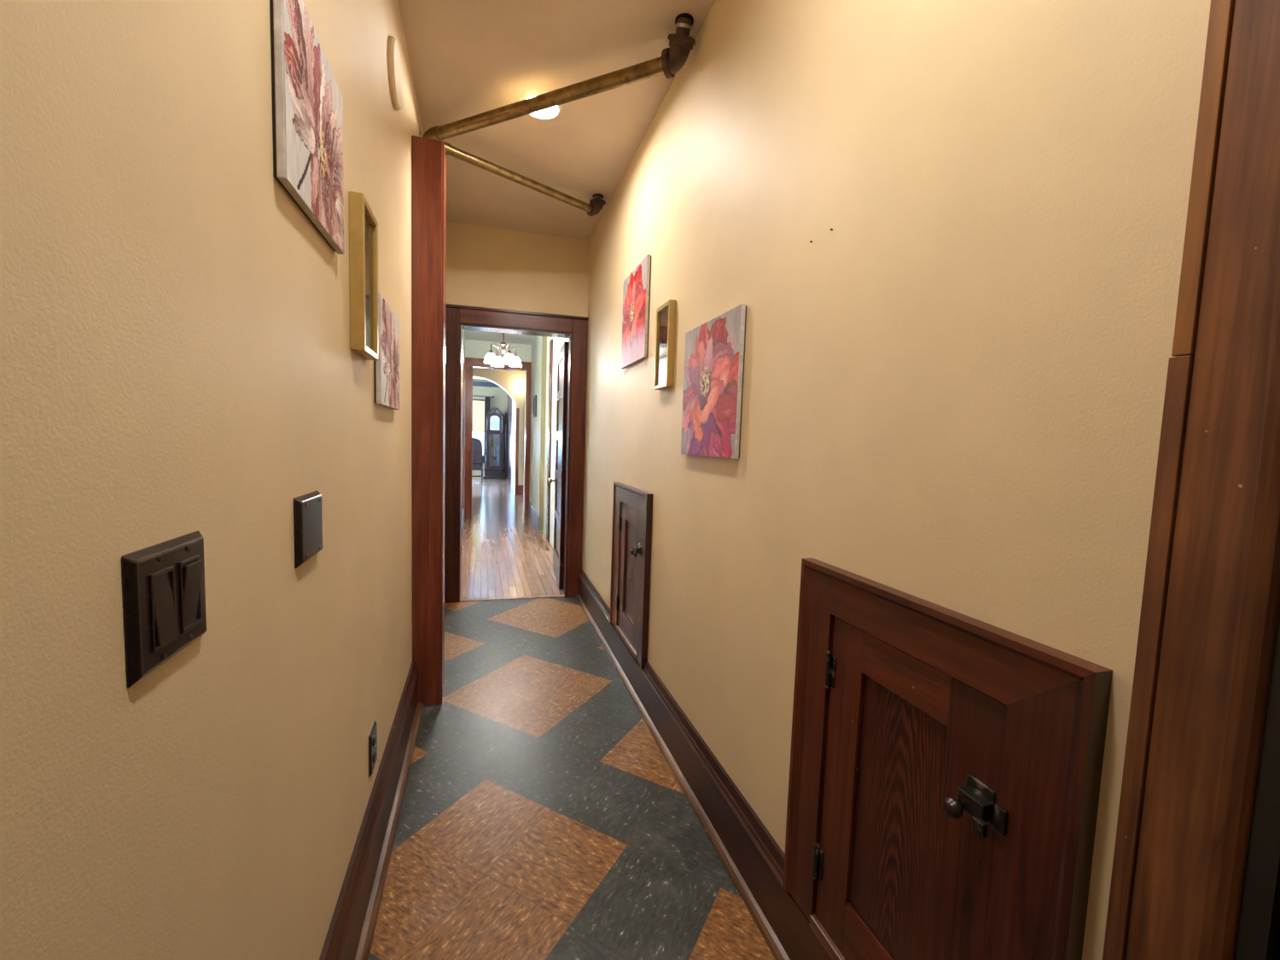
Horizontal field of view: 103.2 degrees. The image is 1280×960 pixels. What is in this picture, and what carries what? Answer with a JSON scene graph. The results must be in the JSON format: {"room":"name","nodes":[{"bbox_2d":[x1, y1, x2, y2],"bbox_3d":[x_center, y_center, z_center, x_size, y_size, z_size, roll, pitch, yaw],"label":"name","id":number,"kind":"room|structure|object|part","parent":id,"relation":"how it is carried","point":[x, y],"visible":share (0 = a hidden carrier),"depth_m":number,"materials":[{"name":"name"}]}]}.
{"room":"home hallway","nodes":[
{"label":"home hallway","id":0,"kind":"room"},
{"bbox_2d":[0,0,465,959],"bbox_3d":[-1.357,-0.422,3.204,0.150,2.804,10.370,1,5,-17],"label":"wall","id":1,"kind":"structure","parent":0,"point":[177,359],"depth_m":0.55,"materials":[{"name":"beige paint"}]},
{"bbox_2d":[121,530,206,687],"bbox_3d":[-0.467,0.121,0.509,0.014,0.120,0.128,1,5,-17],"label":"switch plate","id":2,"kind":"object","parent":1,"relation":"attached to","point":[164,587],"visible":1,"depth_m":0.48,"materials":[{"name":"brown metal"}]},
{"bbox_3d":[-0.458,0.123,0.487,0.004,0.074,0.037,1,5,-17],"label":"switch frame","id":3,"kind":"part","parent":2,"relation":"part of","materials":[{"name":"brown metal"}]},
{"bbox_3d":[-0.472,0.119,0.533,0.004,0.074,0.037,1,5,-17],"label":"switch frame","id":4,"kind":"part","parent":2,"relation":"part of","materials":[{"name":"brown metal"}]},
{"bbox_2d":[269,0,343,254],"bbox_3d":[-0.580,-0.621,0.901,0.018,0.318,0.334,1,5,-17],"label":"canvas painting","id":5,"kind":"object","parent":1,"relation":"attached to","point":[307,109],"visible":1,"depth_m":0.84,"materials":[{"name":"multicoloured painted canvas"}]},
{"bbox_2d":[293,490,322,568],"bbox_3d":[-0.593,0.085,0.913,0.012,0.120,0.128,1,5,-17],"label":"cover plate","id":6,"kind":"object","parent":1,"relation":"attached to","point":[307,508],"visible":1,"depth_m":0.88,"materials":[{"name":"brown metal"}]},
{"bbox_2d":[348,191,378,360],"bbox_3d":[-0.690,-0.495,1.271,0.031,0.361,0.173,1,5,-17],"label":"picture frame","id":7,"kind":"object","parent":1,"relation":"attached to","point":[363,224],"visible":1,"depth_m":1.20,"materials":[{"name":"gold metal"}]},
{"bbox_3d":[-0.684,-0.495,1.273,0.002,0.333,0.145,1,5,-17],"label":"glass pane","id":8,"kind":"part","parent":7,"relation":"part of","materials":[{"name":"white"}]},
{"bbox_2d":[319,660,423,959],"bbox_3d":[-0.415,1.120,0.373,0.049,0.225,4.170,1,5,-17],"label":"baseboard","id":9,"kind":"structure","parent":1,"relation":"attached to","point":[351,932],"depth_m":1.42,"materials":[{"name":"brown wood"}]},
{"bbox_3d":[-0.407,1.219,0.384,0.025,0.026,4.170,1,5,-17],"label":"shoe molding","id":10,"kind":"part","parent":9,"relation":"part of","materials":[{"name":"brown wood"}]},
{"bbox_2d":[368,721,377,777],"bbox_3d":[-0.779,0.785,1.484,0.010,0.122,0.086,1,5,-17],"label":"wall outlet","id":11,"kind":"object","parent":1,"relation":"attached to","point":[373,735],"visible":1,"depth_m":1.47,"materials":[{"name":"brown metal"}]},
{"bbox_2d":[372,733,376,745],"bbox_3d":[-0.775,0.759,1.483,0.003,0.033,0.033,1,5,-17],"label":"socket","id":12,"kind":"object","parent":11,"relation":"attached to","point":[374,734],"depth_m":1.48,"materials":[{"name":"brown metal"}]},
{"bbox_2d":[373,750,376,762],"bbox_3d":[-0.777,0.810,1.487,0.003,0.033,0.033,1,5,-17],"label":"socket","id":13,"kind":"object","parent":11,"relation":"attached to","point":[375,751],"depth_m":1.48,"materials":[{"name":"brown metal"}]},
{"bbox_2d":[373,293,399,409],"bbox_3d":[-0.808,-0.392,1.626,0.018,0.315,0.348,1,5,-17],"label":"canvas painting","id":14,"kind":"object","parent":1,"relation":"attached to","point":[386,369],"visible":1,"depth_m":1.57,"materials":[{"name":"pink fabric"}]},
{"bbox_3d":[-0.815,-0.392,1.624,0.005,0.307,0.340,1,5,-17],"label":"stretcher frame","id":15,"kind":"part","parent":14,"relation":"part of","materials":[{"name":"brown wood"}]},
{"bbox_2d":[387,35,402,110],"bbox_3d":[-0.827,-1.370,1.715,0.019,0.200,0.200,1,5,-17],"label":"disc","id":16,"kind":"object","parent":1,"relation":"attached to","point":[393,57],"visible":1,"depth_m":1.67,"materials":[{"name":"beige paint"}]},
{"bbox_2d":[461,507,463,529],"bbox_3d":[-2.054,0.661,5.692,0.020,0.220,3.540,1,5,-17],"label":"baseboard","id":17,"kind":"structure","parent":1,"relation":"attached to","point":[462,508],"depth_m":7.15,"materials":[{"name":"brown wood"}]},
{"bbox_2d":[462,362,465,521],"bbox_3d":[-2.642,-0.549,7.616,0.022,2.300,0.650,1,5,-17],"label":"door frame","id":18,"kind":"structure","parent":1,"relation":"attached to","point":[464,367],"depth_m":7.35,"materials":[{"name":"red wood"}]},
{"bbox_2d":[471,378,507,477],"bbox_3d":[-5.845,-1.540,14.925,4.300,2.950,0.120,1,5,-17],"label":"wall","id":19,"kind":"structure","parent":0,"point":[500,399],"depth_m":15.26,"materials":[{"name":"grey paint"}]},
{"bbox_2d":[472,399,485,463],"bbox_3d":[-5.073,-1.462,15.152,0.870,1.910,0.058,1,5,-17],"label":"window","id":20,"kind":"structure","parent":19,"relation":"in","point":[479,405],"depth_m":15.16,"materials":[{"name":"white glass"}]},
{"bbox_2d":[472,400,484,431],"bbox_3d":[-5.050,-1.908,15.092,0.810,0.910,0.004,1,5,-17],"label":"blind","id":21,"kind":"object","parent":20,"relation":"attached to","point":[478,405],"depth_m":15.16,"materials":[{"name":"white"}]},
{"bbox_2d":[472,381,500,387],"bbox_3d":[-5.851,-2.859,14.714,3.900,0.130,0.060,1,5,-17],"label":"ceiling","id":22,"kind":"structure","parent":19,"relation":"attached to","point":[474,383],"depth_m":15.07,"materials":[{"name":"grey paint"}]},
{"bbox_3d":[-4.985,-2.481,14.942,1.335,0.060,0.060,1,5,-17],"label":"curtain rod","id":23,"kind":"object","parent":19,"relation":"attached to","visible":0},
{"bbox_2d":[484,396,490,468],"bbox_3d":[-4.567,-1.284,15.180,0.145,2.365,0.046,1,5,-17],"label":"curtain","id":24,"kind":"object","parent":23,"relation":"hanging from","point":[487,399],"visible":0.49,"depth_m":15.13,"materials":[{"name":"grey fabric"}]},
{"bbox_2d":[465,339,531,479],"bbox_3d":[-2.313,-0.823,8.257,1.025,2.770,0.120,1,5,-17],"label":"wall","id":25,"kind":"structure","parent":0,"point":[476,349],"depth_m":8.07,"materials":[{"name":"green paint"}]},
{"bbox_2d":[465,357,531,514],"bbox_3d":[-2.315,-0.683,8.259,1.018,2.490,0.158,1,5,-17],"label":"door frame","id":26,"kind":"structure","parent":25,"relation":"attached to","point":[470,363],"depth_m":8.12,"materials":[{"name":"red wood"}]},
{"bbox_3d":[-2.731,-0.622,8.068,0.111,2.370,0.026,1,5,-17],"label":"casing","id":27,"kind":"part","parent":26,"relation":"part of","materials":[{"name":"red wood"}]},
{"bbox_3d":[-2.256,-1.858,8.107,1.018,0.120,0.028,1,5,-17],"label":"head casing","id":28,"kind":"part","parent":26,"relation":"part of","materials":[{"name":"red wood"}]},
{"bbox_3d":[-1.845,-0.613,8.344,0.069,2.370,0.026,1,5,-17],"label":"casing","id":29,"kind":"part","parent":26,"relation":"part of","materials":[{"name":"red wood"}]},
{"bbox_2d":[472,367,525,494],"bbox_3d":[-3.608,-1.083,10.895,2.180,2.800,0.250,1,5,-17],"label":"wall","id":30,"kind":"structure","parent":0,"point":[508,381],"depth_m":10.99,"materials":[{"name":"beige paint"}]},
{"bbox_2d":[515,407,519,485],"bbox_3d":[-2.683,-0.615,11.080,0.065,1.900,0.022,1,5,-17],"label":"trim","id":31,"kind":"structure","parent":30,"relation":"attached to","point":[517,409],"depth_m":11.06,"materials":[{"name":"red wood"}]},
{"bbox_2d":[516,384,522,391],"bbox_3d":[-2.606,-1.979,10.917,0.128,0.130,0.153,1,5,-17],"label":"wall sconce","id":32,"kind":"object","parent":30,"relation":"attached to","point":[518,386],"visible":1,"depth_m":10.87,"materials":[{"name":"white glass"}]},
{"bbox_2d":[515,485,523,494],"bbox_3d":[-2.651,0.224,11.147,0.180,0.220,0.008,1,5,-17],"label":"baseboard","id":33,"kind":"structure","parent":30,"relation":"attached to","point":[519,489],"depth_m":11.15,"materials":[{"name":"red wood"}]},
{"bbox_2d":[511,399,515,490],"bbox_3d":[-2.956,-1.231,12.136,0.120,2.950,1.750,1,5,-17],"label":"wall","id":34,"kind":"structure","parent":0,"point":[513,402],"depth_m":12.37,"materials":[{"name":"white paint"}]},
{"bbox_2d":[445,221,589,334],"bbox_3d":[-0.963,-0.466,3.952,1.100,2.804,0.130,1,5,-15],"label":"wall","id":35,"kind":"structure","parent":0,"point":[488,267],"depth_m":3.80,"materials":[{"name":"beige paint"}]},
{"bbox_2d":[444,303,588,603],"bbox_3d":[-0.973,-0.171,3.958,1.072,2.214,0.171,1,5,-15],"label":"door frame","id":36,"kind":"structure","parent":35,"relation":"attached to","point":[476,318],"depth_m":3.86,"materials":[{"name":"red wood"}]},
{"bbox_3d":[-1.412,-0.162,3.779,0.118,2.195,0.026,1,5,-15],"label":"casing","id":37,"kind":"part","parent":36,"relation":"part of","materials":[{"name":"red wood"}]},
{"bbox_3d":[-0.921,-1.196,3.820,0.826,0.107,0.026,1,5,-15],"label":"head casing","id":38,"kind":"part","parent":36,"relation":"part of","materials":[{"name":"brown wood"}]},
{"bbox_3d":[-0.500,-0.150,4.019,0.117,2.195,0.026,1,5,-15],"label":"casing","id":39,"kind":"part","parent":36,"relation":"part of","materials":[{"name":"brown wood"}]},
{"bbox_2d":[523,378,525,494],"bbox_3d":[-2.069,-0.949,9.819,0.120,2.800,2.730,1,5,-17],"label":"wall","id":40,"kind":"structure","parent":0,"point":[525,378],"depth_m":11.01,"materials":[{"name":"beige paint"}]},
{"bbox_2d":[397,0,715,344],"bbox_3d":[-0.535,-1.841,3.283,1.900,0.134,10.470,1,5,-17],"label":"ceiling","id":41,"kind":"structure","parent":0,"point":[468,58],"depth_m":2.26,"materials":[{"name":"beige paint"}]},
{"bbox_2d":[483,332,521,366],"bbox_3d":[-1.426,-1.584,5.304,0.326,0.745,0.326,2,4,5],"label":"chandelier","id":42,"kind":"object","parent":41,"relation":"hanging from","point":[509,358],"visible":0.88,"depth_m":5.28,"materials":[{"name":"white glass"}]},
{"bbox_3d":[-1.542,-1.257,5.239,0.132,0.097,0.132,1,5,-17],"label":"lamp shade","id":43,"kind":"part","parent":42,"relation":"part of","materials":[{"name":"white glass"}]},
{"bbox_3d":[-1.526,-1.272,5.433,0.132,0.097,0.132,1,5,-17],"label":"lamp shade","id":44,"kind":"part","parent":42,"relation":"part of","materials":[{"name":"white glass"}]},
{"bbox_3d":[-1.347,-1.250,5.224,0.132,0.097,0.132,1,5,-17],"label":"lamp shade","id":45,"kind":"part","parent":42,"relation":"part of","materials":[{"name":"white glass"}]},
{"bbox_3d":[-1.331,-1.264,5.418,0.132,0.097,0.132,1,5,-17],"label":"lamp shade","id":46,"kind":"part","parent":42,"relation":"part of","materials":[{"name":"white glass"}]},
{"bbox_2d":[442,140,605,216],"bbox_3d":[-0.644,-1.709,2.886,1.094,0.158,0.104,-2,6,-41],"label":"ceiling pipe","id":47,"kind":"object","parent":41,"relation":"attached to","point":[596,205],"visible":0.88,"depth_m":2.85,"materials":[{"name":"gold metal"}]},
{"bbox_2d":[518,88,562,119],"bbox_3d":[-0.456,-1.723,2.336,0.196,0.018,0.196,1,5,-17],"label":"recessed light","id":48,"kind":"object","parent":41,"relation":"in","point":[550,113],"visible":0.51,"depth_m":2.36,"materials":[{"name":"white glass"}]},
{"bbox_2d":[526,95,557,114],"bbox_3d":[-0.456,-1.731,2.335,0.150,0.002,0.150,0,5,-23],"label":"diffuser","id":49,"kind":"object","parent":48,"relation":"attached to","point":[553,110],"depth_m":2.38,"materials":[{"name":"white"}]},
{"bbox_2d":[422,12,695,141],"bbox_3d":[-0.426,-1.647,2.189,1.418,0.177,0.120,4,5,27],"label":"ceiling pipe","id":50,"kind":"object","parent":41,"relation":"attached to","point":[672,59],"visible":0.91,"depth_m":2.06,"materials":[{"name":"gold metal"}]},
{"bbox_2d":[368,477,775,959],"bbox_3d":[-3.067,0.717,6.622,4.700,0.100,17.900,1,5,-17],"label":"floor","id":51,"kind":"structure","parent":0,"point":[542,817],"depth_m":1.74,"materials":[{"name":"tile"}]},
{"bbox_2d":[411,135,446,706],"bbox_3d":[-0.978,-0.212,2.352,0.130,2.541,0.150,1,5,-17],"label":"post","id":52,"kind":"object","parent":51,"relation":"on","point":[428,160],"visible":0.91,"depth_m":2.28,"materials":[{"name":"red wood"}]},
{"bbox_2d":[471,436,484,482],"bbox_3d":[-4.677,-0.581,14.142,0.668,1.235,0.560,1,5,-17],"label":"armchair","id":53,"kind":"object","parent":51,"relation":"on","point":[478,456],"visible":0.55,"depth_m":13.92,"materials":[{"name":"grey fabric"}]},
{"bbox_3d":[-4.689,-0.325,14.171,0.570,0.080,0.540,1,5,-17],"label":"seat rail","id":54,"kind":"part","parent":53,"relation":"part of","materials":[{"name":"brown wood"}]},
{"bbox_3d":[-4.688,-0.426,14.173,0.560,0.120,0.520,1,5,-17],"label":"seat","id":55,"kind":"part","parent":53,"relation":"part of","materials":[{"name":"grey fabric"}]},
{"bbox_3d":[-4.598,-0.810,13.894,0.580,0.735,0.080,1,5,-17],"label":"backrest","id":56,"kind":"part","parent":53,"relation":"part of","materials":[{"name":"grey fabric"}]},
{"bbox_3d":[-4.377,-0.143,14.021,0.068,0.400,0.066,1,5,-17],"label":"leg","id":57,"kind":"part","parent":53,"relation":"part of","materials":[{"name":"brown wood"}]},
{"bbox_2d":[482,407,505,479],"bbox_3d":[-4.325,-1.111,15.083,0.620,2.170,0.310,1,5,-17],"label":"grandfather clock","id":58,"kind":"object","parent":51,"relation":"on","point":[494,422],"visible":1,"depth_m":15.01,"materials":[{"name":"brown wood"}]},
{"bbox_3d":[-4.353,-0.304,15.149,0.580,0.050,0.300,1,5,-17],"label":"molding","id":59,"kind":"part","parent":58,"relation":"part of","materials":[{"name":"red wood"}]},
{"bbox_3d":[-4.301,-0.868,15.000,0.380,1.060,0.022,1,5,-17],"label":"trunk door","id":60,"kind":"part","parent":58,"relation":"part of","materials":[{"name":"brown wood"}]},
{"bbox_2d":[488,434,500,466],"bbox_3d":[-4.371,-0.887,15.224,0.360,1.020,0.009,1,5,-17],"label":"door","id":61,"kind":"structure","parent":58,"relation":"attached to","point":[492,462],"depth_m":15.22,"materials":[{"name":"clear glass"}]},
{"bbox_2d":[485,413,503,431],"bbox_3d":[-4.306,-1.714,15.042,0.500,0.540,0.300,1,5,-17],"label":"hood","id":62,"kind":"object","parent":58,"relation":"attached to","point":[494,422],"depth_m":14.93,"materials":[{"name":"red wood"}]},
{"bbox_3d":[-4.317,-1.425,15.069,0.540,0.040,0.290,1,5,-17],"label":"waist molding","id":63,"kind":"part","parent":58,"relation":"part of","materials":[{"name":"red wood"}]},
{"bbox_2d":[504,412,507,478],"bbox_3d":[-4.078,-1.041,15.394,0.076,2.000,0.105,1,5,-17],"label":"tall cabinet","id":64,"kind":"object","parent":51,"relation":"on","point":[505,413],"visible":0.89,"depth_m":15.36,"materials":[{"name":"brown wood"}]},
{"bbox_3d":[-4.061,-1.112,15.350,0.034,1.150,0.005,1,5,-17],"label":"glass pane","id":65,"kind":"part","parent":64,"relation":"part of","materials":[{"name":"glass"}]},
{"bbox_2d":[529,0,1210,959],"bbox_3d":[-0.255,-0.411,3.547,0.209,2.804,10.371,1,5,-17],"label":"wall","id":66,"kind":"structure","parent":0,"point":[953,394],"depth_m":0.95,"materials":[{"name":"beige paint"}]},
{"bbox_2d":[528,501,539,531],"bbox_3d":[-1.606,0.527,7.638,0.020,0.220,1.640,1,5,-17],"label":"baseboard","id":67,"kind":"structure","parent":66,"relation":"attached to","point":[533,514],"depth_m":7.47,"materials":[{"name":"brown wood"}]},
{"bbox_2d":[533,395,536,417],"bbox_3d":[-1.562,-1.095,7.542,0.020,0.310,0.340,1,5,-17],"label":"wall picture","id":68,"kind":"object","parent":66,"relation":"attached to","point":[535,396],"visible":1,"depth_m":7.44,"materials":[{"name":"black paint"}]},
{"bbox_2d":[538,336,546,532],"bbox_3d":[-1.292,-0.674,6.749,0.060,2.770,0.024,1,5,-17],"label":"trim","id":69,"kind":"structure","parent":66,"relation":"attached to","point":[544,338],"depth_m":6.74,"materials":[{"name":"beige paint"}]},
{"bbox_2d":[546,338,552,541],"bbox_3d":[-1.108,-0.466,6.214,0.024,2.450,0.160,1,5,-17],"label":"door frame","id":70,"kind":"structure","parent":66,"relation":"attached to","point":[550,373],"depth_m":6.16,"materials":[{"name":"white wood"}]},
{"bbox_2d":[548,341,568,588],"bbox_3d":[-0.735,-0.130,4.507,0.102,2.045,0.714,1,5,-15],"label":"door","id":71,"kind":"structure","parent":66,"relation":"in","point":[562,356],"depth_m":4.33,"materials":[{"name":"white wood"}]},
{"bbox_3d":[-0.835,0.007,4.802,0.064,0.054,0.054,1,5,-14],"label":"knob","id":72,"kind":"part","parent":71,"relation":"part of","materials":[{"name":"silver metal"}]},
{"bbox_3d":[-0.741,0.774,4.590,0.036,0.230,0.490,1,5,-14],"label":"rail","id":73,"kind":"part","parent":71,"relation":"part of","materials":[{"name":"red wood"}]},
{"bbox_3d":[-0.726,0.331,4.556,0.036,0.080,0.490,1,5,-14],"label":"rail","id":74,"kind":"part","parent":71,"relation":"part of","materials":[{"name":"red wood"}]},
{"bbox_3d":[-0.714,-0.038,4.528,0.036,0.080,0.490,1,5,-14],"label":"rail","id":75,"kind":"part","parent":71,"relation":"part of","materials":[{"name":"white wood"}]},
{"bbox_3d":[-0.702,-0.397,4.500,0.036,0.080,0.490,1,5,-14],"label":"rail","id":76,"kind":"part","parent":71,"relation":"part of","materials":[{"name":"white wood"}]},
{"bbox_3d":[-0.690,-0.756,4.473,0.036,0.080,0.490,1,5,-14],"label":"rail","id":77,"kind":"part","parent":71,"relation":"part of","materials":[{"name":"white wood"}]},
{"bbox_3d":[-0.679,-1.097,4.447,0.036,0.105,0.490,1,5,-14],"label":"rail","id":78,"kind":"part","parent":71,"relation":"part of","materials":[{"name":"white wood"}]},
{"bbox_2d":[609,482,653,669],"bbox_3d":[-0.073,0.460,2.701,0.058,0.848,0.655,1,5,-17],"label":"access door","id":79,"kind":"structure","parent":66,"relation":"in","point":[632,507],"depth_m":2.66,"materials":[{"name":"red wood"}]},
{"bbox_3d":[-0.136,0.435,2.957,0.030,0.842,0.125,1,5,-17],"label":"casing","id":80,"kind":"part","parent":79,"relation":"part of","materials":[{"name":"brown wood"}]},
{"bbox_3d":[-0.069,0.869,2.732,0.023,0.028,0.415,1,5,-17],"label":"sill","id":81,"kind":"part","parent":79,"relation":"part of","materials":[{"name":"brown wood"}]},
{"bbox_3d":[-0.064,0.796,2.728,0.008,0.115,0.221,1,5,-17],"label":"rail","id":82,"kind":"part","parent":79,"relation":"part of","materials":[{"name":"brown wood"}]},
{"bbox_3d":[-0.047,0.498,2.707,0.003,0.713,0.405,1,5,-17],"label":"door","id":83,"kind":"part","parent":79,"relation":"part of","materials":[{"name":"brown wood"}]},
{"bbox_3d":[-0.043,0.185,2.681,0.008,0.085,0.221,1,5,-17],"label":"rail","id":84,"kind":"part","parent":79,"relation":"part of","materials":[{"name":"brown wood"}]},
{"bbox_3d":[-0.048,0.087,2.676,0.030,0.100,0.655,1,5,-17],"label":"head casing","id":85,"kind":"part","parent":79,"relation":"part of","materials":[{"name":"brown wood"}]},
{"bbox_3d":[0.017,0.479,2.447,0.030,0.842,0.115,1,5,-17],"label":"casing","id":86,"kind":"part","parent":79,"relation":"part of","materials":[{"name":"red wood"}]},
{"bbox_2d":[621,254,651,368],"bbox_3d":[-0.027,-0.856,2.655,0.020,0.484,0.450,1,5,-17],"label":"canvas painting","id":87,"kind":"object","parent":66,"relation":"attached to","point":[637,286],"visible":1,"depth_m":2.59,"materials":[{"name":"red fabric"}]},
{"bbox_3d":[-0.020,-0.855,2.657,0.005,0.476,0.442,1,5,-17],"label":"stretcher frame","id":88,"kind":"part","parent":87,"relation":"part of","materials":[{"name":"brown wood"}]},
{"bbox_2d":[653,299,676,389],"bbox_3d":[0.106,-0.575,2.188,0.030,0.354,0.176,1,5,-17],"label":"picture frame","id":89,"kind":"object","parent":66,"relation":"attached to","point":[666,314],"visible":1,"depth_m":2.16,"materials":[{"name":"gold metal"}]},
{"bbox_3d":[0.100,-0.575,2.186,0.002,0.326,0.148,1,5,-17],"label":"glass pane","id":90,"kind":"part","parent":89,"relation":"part of","materials":[{"name":"white"}]},
{"bbox_2d":[576,569,831,959],"bbox_3d":[0.024,0.981,2.381,0.047,0.225,3.615,1,5,-17],"label":"baseboard","id":91,"kind":"structure","parent":66,"relation":"attached to","point":[750,855],"depth_m":1.61,"materials":[{"name":"brown wood"}]},
{"bbox_3d":[-0.326,0.792,3.577,0.029,0.053,1.100,1,5,-17],"label":"cap molding","id":92,"kind":"part","parent":91,"relation":"part of","materials":[{"name":"brown wood"}]},
{"bbox_3d":[0.195,0.942,1.842,0.029,0.053,1.211,1,5,-17],"label":"cap molding","id":93,"kind":"part","parent":91,"relation":"part of","materials":[{"name":"brown wood"}]},
{"bbox_2d":[680,303,746,459],"bbox_3d":[0.241,-0.314,1.750,0.020,0.465,0.451,1,5,-17],"label":"canvas painting","id":94,"kind":"object","parent":66,"relation":"attached to","point":[714,353],"visible":1,"depth_m":1.68,"materials":[{"name":"canvas"},{"name":"paint"}]},
{"bbox_3d":[0.248,-0.314,1.752,0.005,0.457,0.443,1,5,-17],"label":"stretcher frame","id":95,"kind":"part","parent":94,"relation":"part of","materials":[{"name":"brown wood"}]},
{"bbox_2d":[782,558,1112,959],"bbox_3d":[0.456,0.626,0.939,0.058,0.836,0.606,1,5,-17],"label":"access door","id":96,"kind":"structure","parent":66,"relation":"in","point":[945,767],"depth_m":0.86,"materials":[{"name":"red wood"}]},
{"bbox_3d":[0.397,0.603,1.185,0.030,0.830,0.100,1,5,-17],"label":"casing","id":97,"kind":"part","parent":96,"relation":"part of","materials":[{"name":"brown wood"}]},
{"bbox_3d":[0.458,1.029,0.980,0.023,0.028,0.396,1,5,-17],"label":"sill","id":98,"kind":"part","parent":96,"relation":"part of","materials":[{"name":"brown wood"}]},
{"bbox_3d":[0.463,0.955,0.975,0.008,0.115,0.202,1,5,-17],"label":"rail","id":99,"kind":"part","parent":96,"relation":"part of","materials":[{"name":"brown wood"}]},
{"bbox_3d":[0.479,0.663,0.955,0.003,0.701,0.386,1,5,-17],"label":"door","id":100,"kind":"part","parent":96,"relation":"part of","materials":[{"name":"brown wood"}]},
{"bbox_3d":[0.483,0.356,0.929,0.008,0.085,0.202,1,5,-17],"label":"rail","id":101,"kind":"part","parent":96,"relation":"part of","materials":[{"name":"brown wood"}]},
{"bbox_3d":[0.490,0.509,0.788,0.033,0.029,0.029,1,5,-17],"label":"knob","id":102,"kind":"part","parent":96,"relation":"part of","materials":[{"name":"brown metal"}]},
{"bbox_3d":[0.481,0.260,0.915,0.030,0.100,0.606,1,5,-17],"label":"head casing","id":103,"kind":"part","parent":96,"relation":"part of","materials":[{"name":"brown wood"}]},
{"bbox_3d":[0.540,0.644,0.707,0.030,0.830,0.110,1,5,-17],"label":"casing","id":104,"kind":"part","parent":96,"relation":"part of","materials":[{"name":"red wood"}]},
{"bbox_2d":[1102,0,1279,959],"bbox_3d":[0.666,0.123,0.530,0.146,2.260,0.146,1,5,-17],"label":"door frame","id":105,"kind":"structure","parent":66,"relation":"attached to","point":[1195,875],"depth_m":0.52,"materials":[{"name":"brown wood"}]},
{"bbox_3d":[-3.556,-2.681,14.109,0.120,0.400,2.600,1,5,-17],"label":"wall","id":106,"kind":"structure","parent":0,"visible":0},
{"bbox_2d":[506,394,511,485],"bbox_3d":[-3.604,-1.211,14.211,0.120,2.550,2.580,1,5,-17],"label":"trim","id":107,"kind":"structure","parent":106,"relation":"attached to","point":[509,399],"depth_m":14.08,"materials":[{"name":"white wood"}]}
]}

